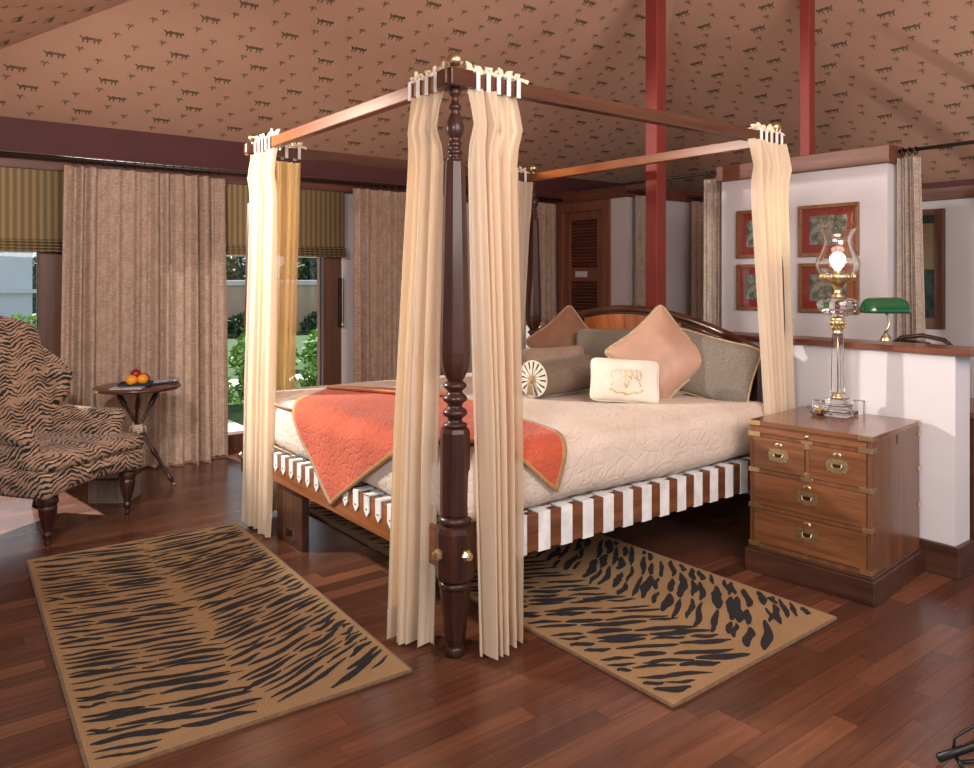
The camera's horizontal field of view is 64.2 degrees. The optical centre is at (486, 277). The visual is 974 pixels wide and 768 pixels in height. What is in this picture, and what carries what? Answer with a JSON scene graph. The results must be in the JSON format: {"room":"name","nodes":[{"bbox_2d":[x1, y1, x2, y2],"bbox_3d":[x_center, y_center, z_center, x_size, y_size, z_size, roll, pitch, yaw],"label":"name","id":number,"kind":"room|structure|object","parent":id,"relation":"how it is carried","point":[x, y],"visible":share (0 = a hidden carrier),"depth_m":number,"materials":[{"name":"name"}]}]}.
{"room":"bedroom","nodes":[
{"label":"bedroom","id":0,"kind":"room"},
{"bbox_2d":[341,193,526,383],"bbox_3d":[-0.929,0.150,7.378,7.890,2.580,0.151,0,0,-38],"label":"wall","id":1,"kind":"structure","parent":0,"point":[347,330],"depth_m":7.04,"materials":[{"name":"white paint"}]},
{"bbox_2d":[0,167,63,252],"bbox_3d":[-3.454,-0.491,5.240,1.141,0.618,0.062,0,0,-38],"label":"blind","id":2,"kind":"object","parent":1,"relation":"attached to","point":[31,200],"visible":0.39,"depth_m":5.44,"materials":[{"name":"yellow fabric"}]},
{"bbox_2d":[36,252,61,358],"bbox_3d":[-3.515,0.330,5.352,1.081,2.180,0.131,0,0,-38],"label":"window","id":3,"kind":"structure","parent":1,"relation":"in","point":[48,264],"depth_m":5.57,"materials":[{"name":"brown wood"}]},
{"bbox_2d":[228,447,240,451],"bbox_3d":[-1.635,1.410,6.697,5.901,0.020,0.031,0,0,-38],"label":"trim","id":4,"kind":"structure","parent":1,"relation":"attached to","point":[233,449],"depth_m":6.35,"materials":[{"name":"brown wood"}]},
{"bbox_2d":[228,420,242,431],"bbox_3d":[-8.236,1.435,2.813,15.001,0.030,1.481,0,0,-38],"label":"trim","id":5,"kind":"structure","parent":1,"relation":"attached to","point":[232,426],"depth_m":7.42,"materials":[{"name":"white"}]},
{"bbox_2d":[0,150,556,204],"bbox_3d":[-1.590,-0.823,6.719,6.001,0.116,0.091,0,0,-38],"label":"trim","id":6,"kind":"structure","parent":1,"relation":"attached to","point":[5,161],"depth_m":6.01,"materials":[{"name":"brown wood"}]},
{"bbox_2d":[0,151,562,200],"bbox_3d":[-1.562,-0.842,6.617,5.900,0.032,0.126,0,0,-38],"label":"curtain rod","id":7,"kind":"object","parent":1,"relation":"attached to","point":[2,153],"visible":0.75,"depth_m":5.91,"materials":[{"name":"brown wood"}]},
{"bbox_2d":[61,156,227,466],"bbox_3d":[-2.532,0.275,5.787,1.192,2.261,0.182,0,0,-38],"label":"curtain","id":8,"kind":"object","parent":7,"relation":"hanging from","point":[144,285],"visible":0.94,"depth_m":5.81,"materials":[{"name":"fabric"}]},
{"bbox_2d":[353,181,443,382],"bbox_3d":[-0.712,0.271,7.211,1.211,2.268,0.166,0,0,-38],"label":"curtain","id":9,"kind":"object","parent":7,"relation":"hanging from","point":[378,215],"visible":0.41,"depth_m":7.00,"materials":[{"name":"fabric"}]},
{"bbox_2d":[536,196,555,319],"bbox_3d":[0.598,0.271,8.230,0.370,2.268,0.095,0,0,-38],"label":"curtain","id":10,"kind":"object","parent":7,"relation":"hanging from","point":[546,212],"visible":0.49,"depth_m":8.23,"materials":[{"name":"fabric"}]},
{"bbox_2d":[228,257,340,448],"bbox_3d":[-2.031,0.330,6.494,1.726,2.180,0.131,0,0,-38],"label":"window","id":11,"kind":"structure","parent":1,"relation":"in","point":[328,268],"depth_m":6.90,"materials":[{"name":"brown wood"}]},
{"bbox_2d":[225,184,346,326],"bbox_3d":[-1.941,-0.180,6.422,1.680,1.240,0.092,0,0,-38],"label":"blind","id":12,"kind":"object","parent":11,"relation":"attached to","point":[321,213],"visible":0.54,"depth_m":6.73,"materials":[{"name":"yellow fabric"}]},
{"bbox_2d":[0,116,619,196],"bbox_3d":[-0.876,-1.002,7.309,7.851,0.246,0.026,0,0,-38],"label":"beam","id":13,"kind":"structure","parent":1,"relation":"attached to","point":[16,134],"depth_m":6.02,"materials":[{"name":"red paint"}]},
{"bbox_2d":[0,0,973,192],"bbox_3d":[2.149,-1.797,3.375,7.890,1.853,9.950,0,0,-38],"label":"ceiling","id":14,"kind":"structure","parent":0,"point":[900,73],"depth_m":5.92,"materials":[{"name":"fabric"}]},
{"bbox_2d":[0,451,973,767],"bbox_3d":[1.977,1.420,3.886,13.500,0.001,8.970,0,0,-38],"label":"floor","id":15,"kind":"structure","parent":0,"point":[889,684],"depth_m":2.70,"materials":[{"name":"brown wood"}]},
{"bbox_2d":[0,316,144,545],"bbox_3d":[-2.597,0.823,4.500,0.895,1.205,0.773,0,0,17],"label":"chair","id":16,"kind":"object","parent":15,"relation":"on","point":[49,447],"visible":1,"depth_m":4.58,"materials":[{"name":"fabric"}]},
{"bbox_2d":[22,432,144,472],"bbox_3d":[-2.478,0.976,4.465,0.645,0.098,0.720,0,0,17],"label":"seat cushion","id":17,"kind":"object","parent":16,"relation":"on","point":[58,452],"depth_m":4.35,"materials":[{"name":"fabric"}]},
{"bbox_2d":[88,470,141,502],"bbox_3d":[-2.390,1.340,4.988,0.252,0.160,0.216,0,0,-2],"label":"basket","id":18,"kind":"object","parent":15,"relation":"on","point":[105,489],"visible":0.54,"depth_m":4.88,"materials":[{"name":"brown wicker"}]},
{"bbox_2d":[92,382,180,485],"bbox_3d":[-2.390,1.080,5.303,0.562,0.687,0.556,0,0,-38],"label":"folding table","id":19,"kind":"object","parent":15,"relation":"on","point":[137,426],"visible":0.66,"depth_m":5.28,"materials":[{"name":"brown wood"}]},
{"bbox_2d":[109,386,145,389],"bbox_3d":[-2.394,0.732,5.173,0.201,0.008,0.131,0,0,-9],"label":"magazine","id":20,"kind":"object","parent":19,"relation":"on","point":[114,387],"visible":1,"depth_m":5.12,"materials":[{"name":"white paper"}]},
{"bbox_2d":[117,380,153,386],"bbox_3d":[-2.382,0.717,5.265,0.201,0.020,0.141,0,0,-12],"label":"fruit tray","id":21,"kind":"object","parent":19,"relation":"on","point":[123,383],"visible":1,"depth_m":5.20,"materials":[{"name":"black metal"}]},
{"bbox_2d":[126,375,137,384],"bbox_3d":[-2.389,0.686,5.216,0.074,0.070,0.073,0,0,-38],"label":"orange","id":22,"kind":"object","parent":21,"relation":"on","point":[131,379],"visible":1,"depth_m":5.19,"materials":[{"name":"orange food"}]},
{"bbox_2d":[130,369,141,376],"bbox_3d":[-2.390,0.650,5.280,0.074,0.073,0.073,0,0,-38],"label":"apple","id":23,"kind":"object","parent":21,"relation":"on","point":[136,372],"visible":0.63,"depth_m":5.26,"materials":[{"name":"red food"}]},
{"bbox_2d":[137,374,148,382],"bbox_3d":[-2.333,0.686,5.258,0.074,0.070,0.073,0,0,-38],"label":"orange","id":24,"kind":"object","parent":21,"relation":"on","point":[142,378],"visible":0.95,"depth_m":5.23,"materials":[{"name":"orange food"}]},
{"bbox_2d":[150,381,178,385],"bbox_3d":[-2.291,0.730,5.417,0.150,0.012,0.220,0,0,32],"label":"magazine","id":25,"kind":"object","parent":19,"relation":"on","point":[170,382],"visible":0.48,"depth_m":5.38,"materials":[{"name":"black paper"}]},
{"bbox_2d":[148,378,177,382],"bbox_3d":[-2.285,0.720,5.434,0.120,0.006,0.200,0,0,44],"label":"magazine","id":26,"kind":"object","parent":25,"relation":"on","point":[169,379],"visible":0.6,"depth_m":5.43,"materials":[{"name":"white paper"}]},
{"bbox_2d":[26,523,412,767],"bbox_3d":[-1.282,1.412,3.328,1.051,0.016,2.051,0,0,-35],"label":"rug","id":27,"kind":"object","parent":15,"relation":"on","point":[160,646],"visible":1,"depth_m":2.98,"materials":[{"name":"carpet"}]},
{"bbox_2d":[237,53,785,658],"bbox_3d":[0.098,0.287,4.367,2.304,2.266,2.218,0,0,-38],"label":"bed","id":28,"kind":"object","parent":15,"relation":"on","point":[453,541],"visible":0.48,"depth_m":3.35,"materials":[{"name":"brown wood"}]},
{"bbox_2d":[242,128,306,537],"bbox_3d":[-1.256,0.284,4.476,0.301,2.232,0.564,0,0,6],"label":"curtain","id":29,"kind":"object","parent":28,"relation":"hanging from","point":[274,186],"visible":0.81,"depth_m":4.38,"materials":[{"name":"beige fabric"}]},
{"bbox_2d":[387,61,448,647],"bbox_3d":[-0.276,0.287,3.024,0.203,2.226,0.304,0,0,-38],"label":"curtain","id":30,"kind":"object","parent":28,"relation":"hanging from","point":[411,587],"visible":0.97,"depth_m":3.00,"materials":[{"name":"beige fabric"}]},
{"bbox_2d":[465,61,528,659],"bbox_3d":[0.045,0.286,3.005,0.202,2.227,0.300,0,0,34],"label":"curtain","id":31,"kind":"object","parent":28,"relation":"hanging from","point":[496,135],"visible":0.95,"depth_m":2.94,"materials":[{"name":"beige fabric"}]},
{"bbox_2d":[273,373,763,522],"bbox_3d":[0.081,0.798,4.354,2.151,0.292,2.144,0,0,-38],"label":"bedspread","id":32,"kind":"object","parent":28,"relation":"on","point":[609,444],"visible":0.41,"depth_m":3.65,"materials":[{"name":"beige fabric"}]},
{"bbox_2d":[292,385,566,505],"bbox_3d":[-0.337,0.840,3.810,0.864,0.451,1.830,0,0,-38],"label":"throw blanket","id":33,"kind":"object","parent":32,"relation":"on","point":[345,433],"visible":0.6,"depth_m":3.56,"materials":[{"name":"fabric"}]},
{"bbox_2d":[522,345,583,363],"bbox_3d":[0.416,0.555,4.850,0.392,0.262,0.151,0,0,1],"label":"cushion","id":34,"kind":"object","parent":32,"relation":"on","point":[528,354],"visible":0.3,"depth_m":4.85,"materials":[{"name":"beige fabric"}]},
{"bbox_2d":[525,305,588,347],"bbox_3d":[0.538,0.455,5.266,0.542,0.538,0.209,0,0,-9],"label":"cushion","id":35,"kind":"object","parent":32,"relation":"on","point":[561,331],"visible":0.51,"depth_m":5.24,"materials":[{"name":"brown fabric"}]},
{"bbox_2d":[522,354,593,397],"bbox_3d":[0.404,0.548,4.372,0.210,0.210,0.526,0,0,45],"label":"bolster","id":36,"kind":"object","parent":32,"relation":"on","point":[543,377],"visible":0.89,"depth_m":4.25,"materials":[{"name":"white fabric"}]},
{"bbox_2d":[576,328,634,357],"bbox_3d":[0.788,0.495,4.960,0.515,0.364,0.162,0,0,34],"label":"pillow","id":37,"kind":"object","parent":32,"relation":"on","point":[594,342],"visible":0.27,"depth_m":4.96,"materials":[{"name":"grey fabric"}]},
{"bbox_2d":[590,357,658,402],"bbox_3d":[0.730,0.545,4.110,0.378,0.240,0.145,0,0,-2],"label":"cushion","id":38,"kind":"object","parent":32,"relation":"on","point":[612,380],"visible":1,"depth_m":4.07,"materials":[{"name":"white fabric"}]},
{"bbox_2d":[604,305,700,398],"bbox_3d":[0.956,0.438,4.313,0.584,0.574,0.233,0,0,-11],"label":"cushion","id":39,"kind":"object","parent":32,"relation":"on","point":[658,338],"visible":0.7,"depth_m":4.25,"materials":[{"name":"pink fabric"}]},
{"bbox_2d":[678,328,760,401],"bbox_3d":[1.224,0.495,4.291,0.549,0.428,0.171,0,0,34],"label":"pillow","id":40,"kind":"object","parent":32,"relation":"on","point":[727,369],"visible":0.53,"depth_m":4.20,"materials":[{"name":"grey fabric"}]},
{"bbox_2d":[517,166,532,352],"bbox_3d":[0.151,0.287,5.723,0.361,2.227,0.207,0,0,-38],"label":"curtain","id":41,"kind":"object","parent":28,"relation":"hanging from","point":[525,189],"visible":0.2,"depth_m":5.76,"materials":[{"name":"beige fabric"}]},
{"bbox_2d":[748,122,794,415],"bbox_3d":[1.503,0.286,4.120,0.374,2.228,0.157,0,0,-38],"label":"curtain","id":42,"kind":"object","parent":28,"relation":"hanging from","point":[772,169],"visible":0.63,"depth_m":4.10,"materials":[{"name":"beige fabric"}]},
{"bbox_2d":[309,499,836,708],"bbox_3d":[0.105,1.412,4.055,1.081,0.016,2.991,0,0,-38],"label":"rug","id":43,"kind":"object","parent":15,"relation":"on","point":[672,631],"visible":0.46,"depth_m":3.25,"materials":[{"name":"fabric"}]},
{"bbox_2d":[646,0,665,307],"bbox_3d":[1.206,-0.391,5.545,0.104,3.622,0.104,0,0,-38],"label":"tent pole","id":44,"kind":"object","parent":15,"relation":"on","point":[655,9],"visible":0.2,"depth_m":5.51,"materials":[{"name":"paint"}]},
{"bbox_2d":[745,406,924,606],"bbox_3d":[1.690,1.055,3.774,0.620,0.730,0.610,0,0,-43],"label":"chest","id":45,"kind":"object","parent":15,"relation":"on","point":[834,503],"visible":1,"depth_m":3.56,"materials":[{"name":"brown wood"}]},
{"bbox_2d":[812,399,824,406],"bbox_3d":[1.700,0.657,3.976,0.040,0.063,0.056,0,0,-20],"label":"block","id":46,"kind":"object","parent":45,"relation":"on","point":[816,401],"visible":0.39,"depth_m":3.96,"materials":[{"name":"white"}]},
{"bbox_2d":[807,405,829,415],"bbox_3d":[1.669,0.668,3.902,0.110,0.042,0.110,0,0,-38],"label":"glass dish","id":47,"kind":"object","parent":45,"relation":"on","point":[814,409],"visible":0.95,"depth_m":3.87,"materials":[{"name":"clear glass"}]},
{"bbox_2d":[807,228,860,418],"bbox_3d":[1.729,0.221,3.972,0.210,0.937,0.374,0,0,-23],"label":"glass lamp","id":48,"kind":"object","parent":45,"relation":"on","point":[837,263],"visible":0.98,"depth_m":3.85,"materials":[{"name":"clear glass"}]},
{"bbox_2d":[852,399,864,414],"bbox_3d":[1.879,0.654,3.924,0.057,0.070,0.041,0,0,41],"label":"block","id":49,"kind":"object","parent":45,"relation":"on","point":[859,405],"visible":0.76,"depth_m":3.90,"materials":[{"name":"white"}]},
{"bbox_2d":[893,333,952,344],"bbox_3d":[2.523,0.876,4.603,0.400,1.090,0.507,0,0,-38],"label":"desk chair","id":50,"kind":"object","parent":15,"relation":"on","point":[903,338],"visible":0.14,"depth_m":4.66,"materials":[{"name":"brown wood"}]},
{"bbox_2d":[936,724,973,767],"bbox_3d":[1.464,1.350,2.265,0.294,0.140,0.050,0,0,-1],"label":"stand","id":51,"kind":"object","parent":15,"relation":"on","point":[955,751],"visible":1,"depth_m":2.26,"materials":[{"name":"black metal"}]},
{"bbox_2d":[970,398,973,538],"bbox_3d":[2.266,1.040,4.380,0.521,0.760,1.101,0,0,-38],"label":"desk","id":52,"kind":"object","parent":15,"relation":"on","point":[971,399],"visible":0.03,"depth_m":3.82,"materials":[{"name":"brown wood"}]},
{"bbox_2d":[859,297,912,340],"bbox_3d":[2.249,0.384,4.362,0.289,0.551,0.156,0,0,0],"label":"lamp","id":53,"kind":"object","parent":52,"relation":"on","point":[872,305],"visible":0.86,"depth_m":4.31,"materials":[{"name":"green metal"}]},
{"bbox_2d":[555,197,691,315],"bbox_3d":[1.807,0.307,8.701,1.901,2.225,1.091,0,0,-38],"label":"wall","id":54,"kind":"structure","parent":0,"point":[678,214],"depth_m":8.07,"materials":[{"name":"white paint"}]},
{"bbox_2d":[556,199,610,315],"bbox_3d":[1.018,0.309,8.173,0.115,2.222,0.786,0,0,-38],"label":"door","id":55,"kind":"structure","parent":54,"relation":"in","point":[583,229],"depth_m":8.18,"materials":[{"name":"brown wood"}]},
{"bbox_2d":[552,185,703,203],"bbox_3d":[1.810,-0.865,8.675,1.926,0.121,1.096,0,0,-38],"label":"trim","id":56,"kind":"structure","parent":54,"relation":"attached to","point":[618,191],"depth_m":8.07,"materials":[{"name":"brown wood"}]},
{"bbox_2d":[627,189,645,192],"bbox_3d":[1.520,-0.855,7.712,0.400,0.026,0.098,0,0,-38],"label":"curtain rod","id":57,"kind":"object","parent":54,"relation":"attached to","point":[629,190],"visible":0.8,"depth_m":7.61,"materials":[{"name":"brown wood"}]},
{"bbox_2d":[634,189,645,305],"bbox_3d":[1.603,0.265,7.735,0.400,2.280,0.066,0,0,-38],"label":"curtain","id":58,"kind":"object","parent":57,"relation":"hanging from","point":[640,201],"visible":0.32,"depth_m":7.67,"materials":[{"name":"fabric"}]},
{"bbox_2d":[688,195,703,198],"bbox_3d":[2.497,-0.855,8.460,1.000,0.026,0.093,0,0,-38],"label":"curtain rod","id":59,"kind":"object","parent":54,"relation":"attached to","point":[689,196],"visible":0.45,"depth_m":8.17,"materials":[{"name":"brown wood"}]},
{"bbox_2d":[691,195,703,319],"bbox_3d":[2.435,0.266,8.376,0.700,2.277,0.109,0,0,-38],"label":"curtain","id":60,"kind":"object","parent":59,"relation":"hanging from","point":[697,226],"visible":0.2,"depth_m":8.20,"materials":[{"name":"fabric"}]},
{"bbox_2d":[526,324,969,545],"bbox_3d":[1.328,0.892,4.964,0.165,1.055,3.130,0,0,-38],"label":"wall","id":61,"kind":"structure","parent":0,"point":[933,390],"depth_m":3.78,"materials":[{"name":"white paint"}]},
{"bbox_2d":[524,319,973,356],"bbox_3d":[1.342,0.350,4.946,0.235,0.030,3.255,0,0,-38],"label":"trim","id":62,"kind":"structure","parent":61,"relation":"attached to","point":[968,351],"depth_m":3.96,"materials":[{"name":"brown wood"}]},
{"bbox_2d":[697,493,973,580],"bbox_3d":[1.335,1.345,4.954,0.216,0.150,3.156,0,0,-38],"label":"baseboard","id":63,"kind":"structure","parent":61,"relation":"attached to","point":[953,562],"depth_m":3.73,"materials":[{"name":"brown wood"}]},
{"bbox_2d":[722,163,896,340],"bbox_3d":[2.206,0.347,5.425,0.141,2.146,1.231,0,0,-38],"label":"wall partition","id":64,"kind":"structure","parent":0,"point":[874,187],"depth_m":5.11,"materials":[{"name":"white paint"}]},
{"bbox_2d":[574,171,715,191],"bbox_3d":[1.316,-0.815,6.582,0.022,0.022,1.630,0,0,-38],"label":"curtain rod","id":65,"kind":"object","parent":64,"relation":"attached to","point":[713,172],"visible":0.66,"depth_m":6.61,"materials":[{"name":"black metal"}]},
{"bbox_2d":[703,170,721,327],"bbox_3d":[1.750,0.285,6.024,0.075,2.240,0.165,0,0,-38],"label":"curtain","id":66,"kind":"object","parent":65,"relation":"hanging from","point":[712,314],"visible":0.53,"depth_m":6.02,"materials":[{"name":"fabric"}]},
{"bbox_2d":[736,210,754,257],"bbox_3d":[1.977,-0.320,5.589,0.023,0.350,0.411,0,0,-38],"label":"framed picture","id":67,"kind":"object","parent":64,"relation":"attached to","point":[744,226],"visible":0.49,"depth_m":5.70,"materials":[{"name":"brown wood"}]},
{"bbox_2d":[746,220,753,246],"bbox_3d":[1.977,-0.323,5.589,0.002,0.193,0.248,0,0,-38],"label":"print","id":68,"kind":"object","parent":67,"relation":"attached to","point":[749,226],"depth_m":5.67},
{"bbox_2d":[736,264,757,310],"bbox_3d":[1.977,0.067,5.589,0.023,0.335,0.411,0,0,-38],"label":"framed picture","id":69,"kind":"object","parent":64,"relation":"attached to","point":[746,292],"visible":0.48,"depth_m":5.69,"materials":[{"name":"brown wood"}]},
{"bbox_2d":[746,275,756,298],"bbox_3d":[1.977,0.065,5.589,0.003,0.178,0.248,0,0,-38],"label":"print","id":70,"kind":"object","parent":69,"relation":"attached to","point":[751,292],"depth_m":5.65},
{"bbox_2d":[716,144,903,182],"bbox_3d":[2.205,-0.782,5.427,0.200,0.115,1.285,0,0,-38],"label":"trim","id":71,"kind":"structure","parent":64,"relation":"on","point":[887,153],"depth_m":5.16,"materials":[{"name":"brown wood"}]},
{"bbox_2d":[800,0,814,155],"bbox_3d":[2.228,-1.429,5.397,0.074,1.179,0.074,0,0,-38],"label":"tent pole","id":72,"kind":"object","parent":71,"relation":"on","point":[807,7],"visible":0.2,"depth_m":5.37,"materials":[{"name":"paint"}]},
{"bbox_2d":[798,202,859,256],"bbox_3d":[2.281,-0.320,5.193,0.023,0.350,0.421,0,0,-38],"label":"framed picture","id":73,"kind":"object","parent":64,"relation":"attached to","point":[811,218],"visible":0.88,"depth_m":5.23,"materials":[{"name":"brown wood"}]},
{"bbox_2d":[810,214,846,244],"bbox_3d":[2.282,-0.323,5.193,0.003,0.193,0.258,0,0,-38],"label":"print","id":74,"kind":"object","parent":73,"relation":"attached to","point":[817,221],"depth_m":5.23},
{"bbox_2d":[798,263,859,313],"bbox_3d":[2.281,0.067,5.193,0.023,0.336,0.421,0,0,-38],"label":"framed picture","id":75,"kind":"object","parent":64,"relation":"attached to","point":[811,289],"visible":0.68,"depth_m":5.27,"materials":[{"name":"brown wood"}]},
{"bbox_2d":[810,274,846,300],"bbox_3d":[2.282,0.065,5.193,0.003,0.179,0.259,0,0,-38],"label":"print","id":76,"kind":"object","parent":75,"relation":"attached to","point":[819,289],"depth_m":5.24},
{"bbox_2d":[898,140,973,152],"bbox_3d":[3.390,-0.805,3.935,0.024,0.024,2.525,0,0,-38],"label":"curtain rod","id":77,"kind":"object","parent":64,"relation":"attached to","point":[970,141],"visible":1,"depth_m":4.74,"materials":[{"name":"black metal"}]},
{"bbox_2d":[897,146,925,341],"bbox_3d":[2.667,0.290,4.858,0.091,2.230,0.170,0,0,-38],"label":"curtain","id":78,"kind":"object","parent":77,"relation":"hanging from","point":[910,261],"visible":0.57,"depth_m":4.88,"materials":[{"name":"fabric"}]},
{"bbox_2d":[922,198,973,397],"bbox_3d":[4.470,0.270,6.927,0.120,2.300,7.150,0,0,-38],"label":"wall","id":79,"kind":"structure","parent":0,"point":[959,331],"depth_m":7.06,"materials":[{"name":"white paint"}]},
{"bbox_2d":[922,208,945,328],"bbox_3d":[3.982,-0.085,7.422,0.051,1.111,0.731,0,0,-38],"label":"window","id":80,"kind":"structure","parent":79,"relation":"in","point":[934,220],"depth_m":7.18,"materials":[{"name":"brown wood"}]},
{"bbox_2d":[923,223,933,269],"bbox_3d":[3.980,-0.295,7.420,0.016,0.430,0.571,0,0,-38],"label":"shade","id":81,"kind":"object","parent":80,"relation":"attached to","point":[928,228],"depth_m":7.23,"materials":[{"name":"beige fabric"}]},
{"bbox_2d":[921,179,973,188],"bbox_3d":[4.689,-0.870,6.515,0.036,0.080,5.830,0,0,-38],"label":"trim","id":82,"kind":"structure","parent":79,"relation":"attached to","point":[965,182],"depth_m":7.09,"materials":[{"name":"red paint"}]},
{"bbox_2d":[922,185,973,201],"bbox_3d":[4.679,-0.775,6.507,0.060,0.110,5.830,0,0,-38],"label":"trim","id":83,"kind":"structure","parent":79,"relation":"attached to","point":[956,192],"depth_m":7.07,"materials":[{"name":"brown wood"}]},
{"label":"outside","id":84,"kind":"structure","parent":0,"visible":0},
{"bbox_2d":[32,320,311,425],"bbox_3d":[-15.051,1.450,22.336,60.000,0.001,41.020,0,0,-38],"label":"ground","id":85,"kind":"structure","parent":84,"point":[236,412],"depth_m":12.16,"materials":[{"name":"green plant"}]},
{"bbox_2d":[0,251,35,322],"bbox_3d":[-16.804,-0.505,14.692,14.300,3.950,6.800,0,0,-38],"label":"house","id":86,"kind":"structure","parent":85,"relation":"on","point":[16,290],"depth_m":16.24,"materials":[{"name":"white paint"}]},
{"bbox_2d":[10,312,35,326],"bbox_3d":[-5.548,0.941,9.481,0.726,1.065,0.725,0,0,20],"label":"shrub","id":87,"kind":"object","parent":85,"relation":"on","point":[30,318],"visible":0.03,"depth_m":9.37,"materials":[{"name":"green plant"}]},
{"bbox_2d":[32,252,35,321],"bbox_3d":[-14.983,0.130,25.699,3.072,2.687,2.955,0,0,-38],"label":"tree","id":88,"kind":"object","parent":85,"relation":"on","point":[34,258],"visible":0.1,"depth_m":25.06,"materials":[{"name":"green plant"}]},
{"bbox_2d":[228,376,240,405],"bbox_3d":[-3.132,1.215,8.479,0.705,0.515,0.712,0,0,-38],"label":"shrub","id":89,"kind":"object","parent":85,"relation":"on","point":[231,396],"visible":0.03,"depth_m":8.47,"materials":[{"name":"green plant"}]},
{"bbox_2d":[227,311,243,337],"bbox_3d":[-5.660,1.138,19.068,1.906,0.674,1.441,0,0,-38],"label":"shrub","id":90,"kind":"object","parent":85,"relation":"on","point":[235,324],"visible":0.27,"depth_m":18.72,"materials":[{"name":"green plant"}]},
{"bbox_2d":[226,256,245,279],"bbox_3d":[-8.668,-0.076,23.988,2.744,3.098,2.859,0,0,-7],"label":"tree","id":91,"kind":"object","parent":85,"relation":"on","point":[238,274],"visible":0.09,"depth_m":24.11,"materials":[{"name":"green plant"}]},
{"bbox_2d":[228,332,300,372],"bbox_3d":[-3.407,1.122,11.966,1.138,0.701,0.967,0,0,-21],"label":"shrub","id":92,"kind":"object","parent":85,"relation":"on","point":[238,360],"visible":0.2,"depth_m":11.74,"materials":[{"name":"green plant"}]},
{"bbox_2d":[233,361,299,402],"bbox_3d":[-2.575,1.188,8.956,0.727,0.569,0.683,0,0,33],"label":"shrub","id":93,"kind":"object","parent":85,"relation":"on","point":[240,392],"visible":0.06,"depth_m":8.83,"materials":[{"name":"green plant"}]},
{"bbox_2d":[228,374,309,387],"bbox_3d":[-0.193,1.434,13.023,11.800,0.028,0.700,0,0,-38],"label":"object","id":94,"kind":"structure","parent":85,"relation":"on","point":[234,381],"depth_m":10.75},
{"bbox_2d":[226,280,316,330],"bbox_3d":[-1.814,0.765,23.824,17.601,1.410,0.401,0,0,-38],"label":"wall","id":95,"kind":"structure","parent":85,"relation":"on","point":[306,289],"depth_m":21.09,"materials":[{"name":"white paint"}]},
{"bbox_2d":[295,357,316,387],"bbox_3d":[-1.878,1.207,9.357,0.674,0.531,0.704,0,0,24],"label":"shrub","id":96,"kind":"object","parent":85,"relation":"on","point":[312,380],"visible":0.15,"depth_m":9.22,"materials":[{"name":"green plant"}]},
{"bbox_2d":[298,257,316,279],"bbox_3d":[-5.815,-0.038,26.175,2.755,3.024,2.791,0,0,-20],"label":"tree","id":97,"kind":"object","parent":85,"relation":"on","point":[309,271],"visible":0.16,"depth_m":25.52,"materials":[{"name":"green plant"}]},
{"bbox_2d":[299,329,316,363],"bbox_3d":[-2.622,1.124,12.911,1.148,0.698,0.919,0,0,-38],"label":"shrub","id":98,"kind":"object","parent":85,"relation":"on","point":[308,354],"visible":0.19,"depth_m":12.57,"materials":[{"name":"green plant"}]},
{"bbox_2d":[299,311,316,332],"bbox_3d":[-4.041,1.141,20.259,1.719,0.663,1.407,0,0,-18],"label":"shrub","id":99,"kind":"object","parent":85,"relation":"on","point":[311,318],"visible":0.19,"depth_m":19.98,"materials":[{"name":"green plant"}]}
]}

